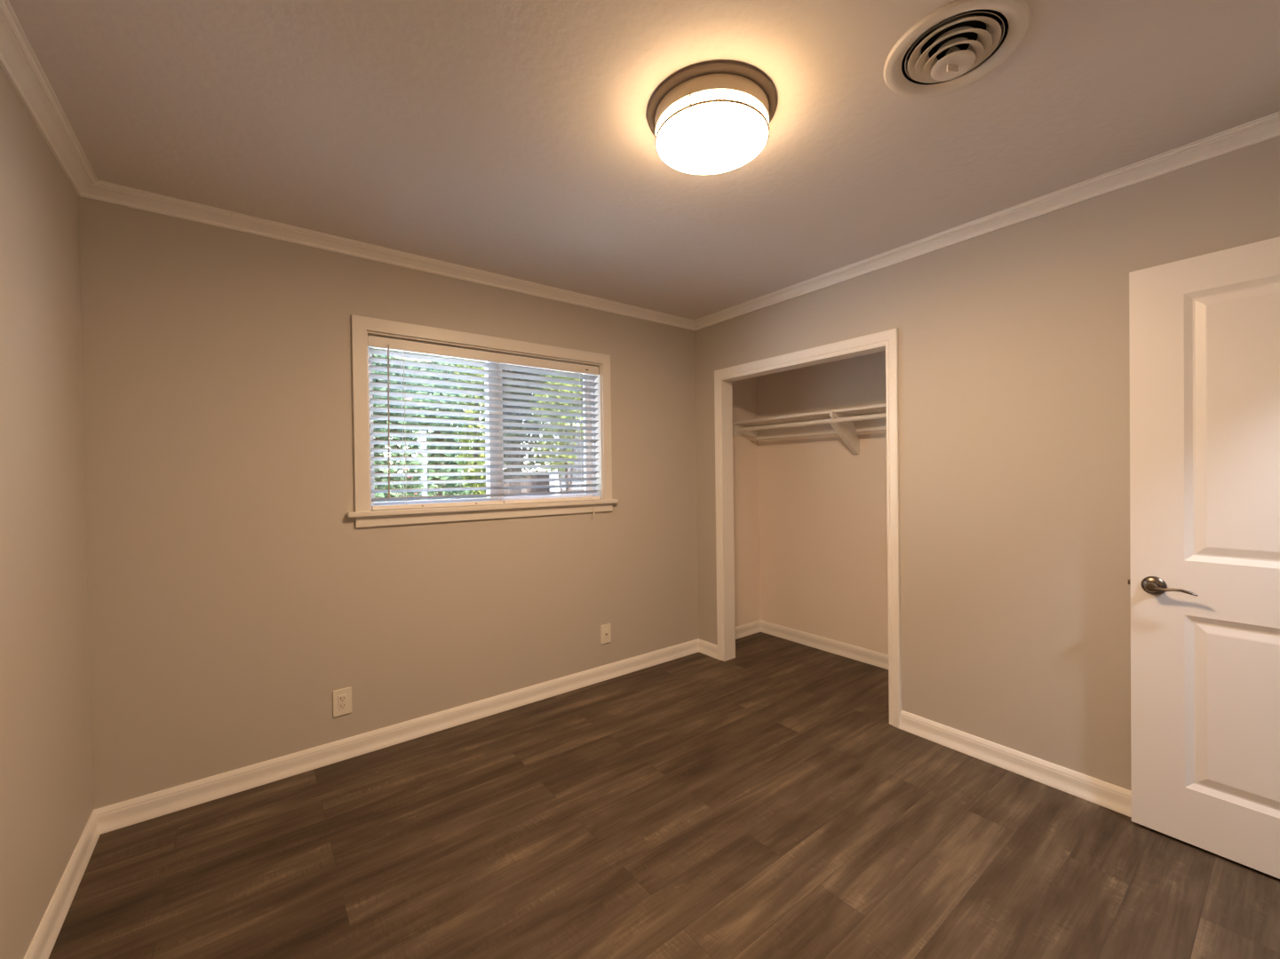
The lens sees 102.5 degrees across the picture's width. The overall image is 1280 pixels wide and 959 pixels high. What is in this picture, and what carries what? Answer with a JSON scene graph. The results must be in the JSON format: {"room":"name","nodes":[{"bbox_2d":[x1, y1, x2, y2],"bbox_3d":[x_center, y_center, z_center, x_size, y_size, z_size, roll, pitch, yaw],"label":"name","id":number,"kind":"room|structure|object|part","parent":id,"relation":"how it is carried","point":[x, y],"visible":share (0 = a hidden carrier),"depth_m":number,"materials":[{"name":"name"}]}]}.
{"room":"empty bedroom","nodes":[
{"label":"empty bedroom","id":0,"kind":"room"},
{"bbox_2d":[0,65,93,958],"bbox_3d":[-1.163,0.115,0.631,0.120,2.440,3.150,-1,1,-37],"label":"wall","id":1,"kind":"structure","parent":0,"point":[46,794],"depth_m":1.48,"materials":[{"name":"beige paint"}]},
{"bbox_2d":[0,0,97,196],"bbox_3d":[-1.107,-1.080,0.675,0.062,0.052,3.150,-1,1,-37],"label":"trim","id":2,"kind":"structure","parent":1,"relation":"attached to","point":[19,61],"depth_m":1.46,"materials":[{"name":"white paint"}]},
{"bbox_2d":[23,810,100,958],"bbox_3d":[-1.091,1.288,0.685,0.020,0.092,3.150,-1,1,-37],"label":"baseboard","id":3,"kind":"structure","parent":1,"relation":"attached to","point":[41,947],"depth_m":1.58,"materials":[{"name":"white paint"}]},
{"bbox_2d":[78,196,760,810],"bbox_3d":[-0.622,0.083,3.111,3.992,2.440,0.132,-1,1,-37],"label":"wall","id":4,"kind":"structure","parent":0,"point":[233,588],"depth_m":2.32,"materials":[{"name":"beige paint"}]},
{"bbox_2d":[332,686,351,717],"bbox_3d":[-1.404,1.050,2.422,0.079,0.124,0.010,-1,1,-37],"label":"wall outlet","id":5,"kind":"object","parent":4,"relation":"attached to","point":[341,698],"visible":1,"depth_m":2.42,"materials":[{"name":"beige plastic"}]},
{"bbox_2d":[338,694,347,710],"bbox_3d":[-1.403,1.050,2.420,0.035,0.068,0.004,-1,1,-37],"label":"receptacle","id":6,"kind":"object","parent":5,"relation":"attached to","point":[342,698],"depth_m":2.42,"materials":[{"name":"white plastic"}]},
{"bbox_2d":[80,180,694,330],"bbox_3d":[-0.822,-1.106,2.836,3.140,0.052,0.062,-1,1,-37],"label":"trim","id":7,"kind":"structure","parent":4,"relation":"attached to","point":[102,191],"depth_m":2.40,"materials":[{"name":"white paint"}]},
{"bbox_2d":[94,638,698,834],"bbox_3d":[-0.803,1.262,2.876,3.140,0.092,0.020,-1,1,-37],"label":"baseboard","id":8,"kind":"structure","parent":4,"relation":"attached to","point":[131,812],"depth_m":2.43,"materials":[{"name":"white paint"}]},
{"bbox_2d":[347,314,618,527],"bbox_3d":[-0.811,-0.289,2.935,1.542,1.015,0.167,-1,1,-37],"label":"window","id":9,"kind":"structure","parent":4,"relation":"in","point":[362,327],"depth_m":2.81,"materials":[{"name":"white paint"}]},
{"bbox_3d":[-1.083,-0.291,2.785,0.704,0.842,0.020,-1,1,-37],"label":"sash","id":10,"kind":"part","parent":9,"relation":"part of","materials":[{"name":"white plastic"}]},
{"bbox_2d":[367,335,599,514],"bbox_3d":[-0.789,-0.244,2.913,1.336,0.946,0.128,-1,1,-37],"label":"window blind","id":11,"kind":"object","parent":9,"relation":"attached to","point":[376,342],"visible":0.94,"depth_m":2.86,"materials":[{"name":"white paint"}]},
{"bbox_3d":[-1.223,-0.267,2.643,0.002,0.805,0.002,-1,1,-37],"label":"ladder cord","id":12,"kind":"part","parent":11,"relation":"part of","materials":[{"name":"white fabric"}]},
{"bbox_3d":[-1.192,-0.267,2.602,0.002,0.805,0.002,-1,1,-37],"label":"ladder cord","id":13,"kind":"part","parent":11,"relation":"part of","materials":[{"name":"white fabric"}]},
{"bbox_3d":[-0.799,0.130,2.935,1.326,0.022,0.048,-1,1,-37],"label":"rail","id":14,"kind":"part","parent":11,"relation":"part of","materials":[{"name":"white paint"}]},
{"bbox_3d":[-0.826,-0.275,2.947,0.002,0.805,0.002,-1,1,-37],"label":"ladder cord","id":15,"kind":"part","parent":11,"relation":"part of","materials":[{"name":"white fabric"}]},
{"bbox_3d":[-0.795,-0.275,2.905,0.002,0.805,0.002,-1,1,-37],"label":"ladder cord","id":16,"kind":"part","parent":11,"relation":"part of","materials":[{"name":"white fabric"}]},
{"bbox_3d":[-0.374,-0.284,3.227,0.002,0.805,0.002,-1,1,-37],"label":"ladder cord","id":17,"kind":"part","parent":11,"relation":"part of","materials":[{"name":"white fabric"}]},
{"bbox_3d":[-0.309,-0.253,3.233,0.002,0.870,0.044,-1,1,-36],"label":"pull cord","id":18,"kind":"part","parent":11,"relation":"part of","materials":[{"name":"white fabric"}]},
{"bbox_3d":[-0.607,-0.301,3.178,0.710,0.842,0.020,-1,1,-37],"label":"sash","id":19,"kind":"part","parent":9,"relation":"part of","materials":[{"name":"white plastic"}]},
{"bbox_3d":[-0.845,-0.296,2.983,1.356,0.874,0.050,-1,1,-37],"label":"frame","id":20,"kind":"part","parent":9,"relation":"part of","materials":[{"name":"white plastic"}]},
{"bbox_2d":[600,623,611,644],"bbox_3d":[-0.219,1.001,3.324,0.076,0.122,0.018,-1,1,-37],"label":"wall outlet","id":21,"kind":"object","parent":4,"relation":"attached to","point":[605,630],"visible":1,"depth_m":3.32,"materials":[{"name":"beige plastic"}]},
{"bbox_2d":[604,628,608,639],"bbox_3d":[-0.220,1.001,3.325,0.035,0.068,0.004,-1,1,-37],"label":"receptacle","id":22,"kind":"object","parent":21,"relation":"attached to","point":[606,631],"depth_m":3.32,"materials":[{"name":"white plastic"}]},
{"bbox_2d":[735,620,760,639],"bbox_3d":[0.761,1.228,4.100,0.632,0.092,0.020,-1,1,-37],"label":"baseboard","id":23,"kind":"structure","parent":4,"relation":"attached to","point":[754,627],"depth_m":4.19,"materials":[{"name":"white paint"}]},
{"bbox_2d":[7,0,1279,320],"bbox_3d":[0.985,-1.209,1.072,4.112,0.140,5.340,-1,1,-37],"label":"ceiling","id":24,"kind":"structure","parent":0,"point":[514,139],"depth_m":1.59,"materials":[{"name":"white paint"}]},
{"bbox_2d":[647,60,777,174],"bbox_3d":[0.219,-1.080,1.581,0.393,0.107,0.393,-1,1,-37],"label":"ceiling lamp","id":25,"kind":"object","parent":24,"relation":"attached to","point":[715,116],"visible":1,"depth_m":1.48,"materials":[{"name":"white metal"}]},
{"bbox_2d":[655,89,768,174],"bbox_3d":[0.220,-1.050,1.582,0.342,0.047,0.342,-1,1,-37],"label":"diffuser","id":26,"kind":"object","parent":25,"relation":"attached to","point":[698,131],"depth_m":1.52,"materials":[{"name":"white glass"}]},
{"bbox_2d":[883,0,1031,98],"bbox_3d":[0.829,-1.156,1.362,0.331,0.148,0.331,-1,1,-37],"label":"ceiling vent","id":27,"kind":"object","parent":24,"relation":"in","point":[953,48],"visible":1,"depth_m":1.35,"materials":[{"name":"white metal"}]},
{"bbox_3d":[0.830,-1.096,1.362,0.032,0.028,0.012,-1,1,3],"label":"damper knob","id":28,"kind":"part","parent":27,"relation":"part of","materials":[{"name":"beige metal"}]},
{"bbox_2d":[48,632,1279,958],"bbox_3d":[1.020,1.351,1.098,4.112,0.100,5.340,-1,1,-37],"label":"floor","id":29,"kind":"structure","parent":0,"point":[764,802],"depth_m":1.80,"materials":[{"name":"plastic"}]},
{"bbox_2d":[757,350,888,655],"bbox_3d":[1.534,0.048,3.676,0.120,2.440,1.852,-1,1,-37],"label":"wall","id":30,"kind":"structure","parent":0,"point":[822,506],"depth_m":3.79,"materials":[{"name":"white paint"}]},
{"bbox_2d":[732,403,886,439],"bbox_3d":[1.388,-0.396,3.495,0.317,0.135,1.742,-1,1,-37],"label":"closet shelf","id":31,"kind":"object","parent":30,"relation":"attached to","point":[879,424],"visible":0.44,"depth_m":3.79,"materials":[{"name":"white paint"}]},
{"bbox_2d":[760,620,888,669],"bbox_3d":[1.528,1.223,3.602,0.020,0.092,1.742,-1,1,-37],"label":"baseboard","id":32,"kind":"structure","parent":30,"relation":"attached to","point":[870,657],"depth_m":3.79,"materials":[{"name":"white paint"}]},
{"bbox_2d":[829,410,859,454],"bbox_3d":[1.392,-0.316,3.491,0.318,0.285,0.038,-1,1,-37],"label":"shelf bracket","id":33,"kind":"object","parent":30,"relation":"attached to","point":[846,431],"visible":0.89,"depth_m":3.49,"materials":[{"name":"white paint"}]},
{"bbox_2d":[734,413,886,434],"bbox_3d":[1.289,-0.392,3.420,0.054,0.054,1.703,-1,1,-37],"label":"closet rod","id":34,"kind":"object","parent":33,"relation":"attached to","point":[737,430],"visible":0.52,"depth_m":3.53,"materials":[{"name":"white paint"}]},
{"bbox_3d":[1.388,-0.431,3.488,0.260,0.026,0.038,-1,1,-37],"label":"arm","id":35,"kind":"part","parent":33,"relation":"part of","materials":[{"name":"white paint"}]},
{"bbox_2d":[694,135,1279,791],"bbox_3d":[1.419,0.060,2.605,0.100,2.440,3.150,-1,1,-37],"label":"wall","id":36,"kind":"structure","parent":0,"point":[1014,339],"depth_m":2.22,"materials":[{"name":"beige paint"}]},
{"bbox_2d":[698,638,717,659],"bbox_3d":[0.494,1.236,3.748,0.020,0.092,0.210,-1,1,-37],"label":"baseboard","id":37,"kind":"structure","parent":36,"relation":"attached to","point":[710,649],"depth_m":3.74,"materials":[{"name":"white paint"}]},
{"bbox_2d":[714,327,901,729],"bbox_3d":[0.977,0.254,3.174,0.122,2.054,1.290,-1,1,-37],"label":"trim","id":38,"kind":"structure","parent":36,"relation":"attached to","point":[887,341],"depth_m":3.05,"materials":[{"name":"white paint"}]},
{"bbox_2d":[694,111,1279,330],"bbox_3d":[1.338,-1.132,2.544,0.062,0.052,3.150,-1,1,-37],"label":"trim","id":39,"kind":"structure","parent":36,"relation":"attached to","point":[1268,127],"depth_m":2.12,"materials":[{"name":"white paint"}]},
{"bbox_2d":[899,710,1131,817],"bbox_3d":[1.842,1.235,1.985,0.020,0.092,1.652,-1,1,-37],"label":"baseboard","id":40,"kind":"structure","parent":36,"relation":"attached to","point":[1111,797],"depth_m":2.22,"materials":[{"name":"white paint"}]},
{"bbox_3d":[1.117,0.087,0.316,3.360,2.440,0.120,-1,1,-37],"label":"wall","id":41,"kind":"structure","parent":0,"visible":0},
{"bbox_2d":[1127,236,1279,879],"bbox_3d":[2.035,0.254,1.588,0.103,2.032,0.782,-1,1,-37],"label":"door","id":42,"kind":"structure","parent":41,"relation":"in","point":[1204,581],"depth_m":1.74,"materials":[{"name":"white paint"}]},
{"bbox_3d":[1.845,0.382,1.844,0.016,0.067,0.067,-1,1,-37],"label":"handle","id":43,"kind":"part","parent":42,"relation":"part of","materials":[{"name":"silver metal"}]},
{"bbox_3d":[1.852,0.383,1.789,0.044,0.035,0.131,-1,1,-37],"label":"lever","id":44,"kind":"part","parent":42,"relation":"part of","materials":[{"name":"silver metal"}]},
{"label":"outside","id":45,"kind":"structure","parent":0,"visible":0},
{"bbox_3d":[-4.875,1.868,12.451,26.000,0.300,19.860,-1,1,-37],"label":"ground","id":46,"kind":"structure","parent":45,"visible":0},
{"bbox_2d":[372,347,434,501],"bbox_3d":[-2.189,0.149,4.339,0.857,3.228,0.908,-1,1,-37],"label":"shrub","id":47,"kind":"object","parent":46,"relation":"on","point":[382,438],"visible":0.12,"depth_m":4.26,"materials":[{"name":"green plant"}]},
{"bbox_2d":[418,430,427,500],"bbox_3d":[-2.217,0.628,5.272,0.065,2.250,0.065,-1,1,-37],"label":"post","id":48,"kind":"object","parent":46,"relation":"on","point":[425,494],"visible":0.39,"depth_m":5.24,"materials":[{"name":"grey paint"}]},
{"bbox_2d":[396,352,479,500],"bbox_3d":[-2.290,-0.016,5.907,0.994,3.533,1.112,-1,1,-37],"label":"shrub","id":49,"kind":"object","parent":46,"relation":"on","point":[428,455],"visible":0.22,"depth_m":5.70,"materials":[{"name":"green plant"}]},
{"bbox_2d":[387,475,549,498],"bbox_3d":[-3.300,0.814,7.695,5.160,1.860,0.070,-1,1,-37],"label":"fence","id":50,"kind":"object","parent":46,"relation":"on","point":[531,483],"visible":0.02,"depth_m":8.79,"materials":[{"name":"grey wood"}]},
{"bbox_2d":[453,357,486,498],"bbox_3d":[-1.493,0.146,4.822,0.497,3.204,0.504,-1,1,18],"label":"shrub","id":51,"kind":"object","parent":46,"relation":"on","point":[473,470],"visible":0.15,"depth_m":4.73,"materials":[{"name":"green plant"}]},
{"bbox_2d":[372,351,580,472],"bbox_3d":[-3.626,-1.133,9.776,7.128,5.744,2.262,-1,1,-37],"label":"tree","id":52,"kind":"object","parent":46,"relation":"on","point":[377,364],"visible":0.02,"depth_m":9.67,"materials":[{"name":"green plant"}]},
{"bbox_2d":[480,364,550,496],"bbox_3d":[-1.857,-0.486,7.561,1.102,4.438,1.198,-1,1,-37],"label":"tree","id":53,"kind":"object","parent":46,"relation":"on","point":[521,490],"visible":0.2,"depth_m":7.39,"materials":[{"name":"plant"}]},
{"bbox_2d":[530,370,583,494],"bbox_3d":[-0.899,-0.018,6.601,1.063,3.482,1.023,-1,1,-37],"label":"tree","id":54,"kind":"object","parent":46,"relation":"on","point":[556,377],"visible":0.28,"depth_m":6.40,"materials":[{"name":"green plant"}]},
{"bbox_2d":[544,421,584,494],"bbox_3d":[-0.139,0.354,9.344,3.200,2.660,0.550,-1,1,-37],"label":"neighbor house","id":55,"kind":"structure","parent":46,"relation":"on","point":[552,489],"depth_m":8.68,"materials":[{"name":"grey"}]}
]}

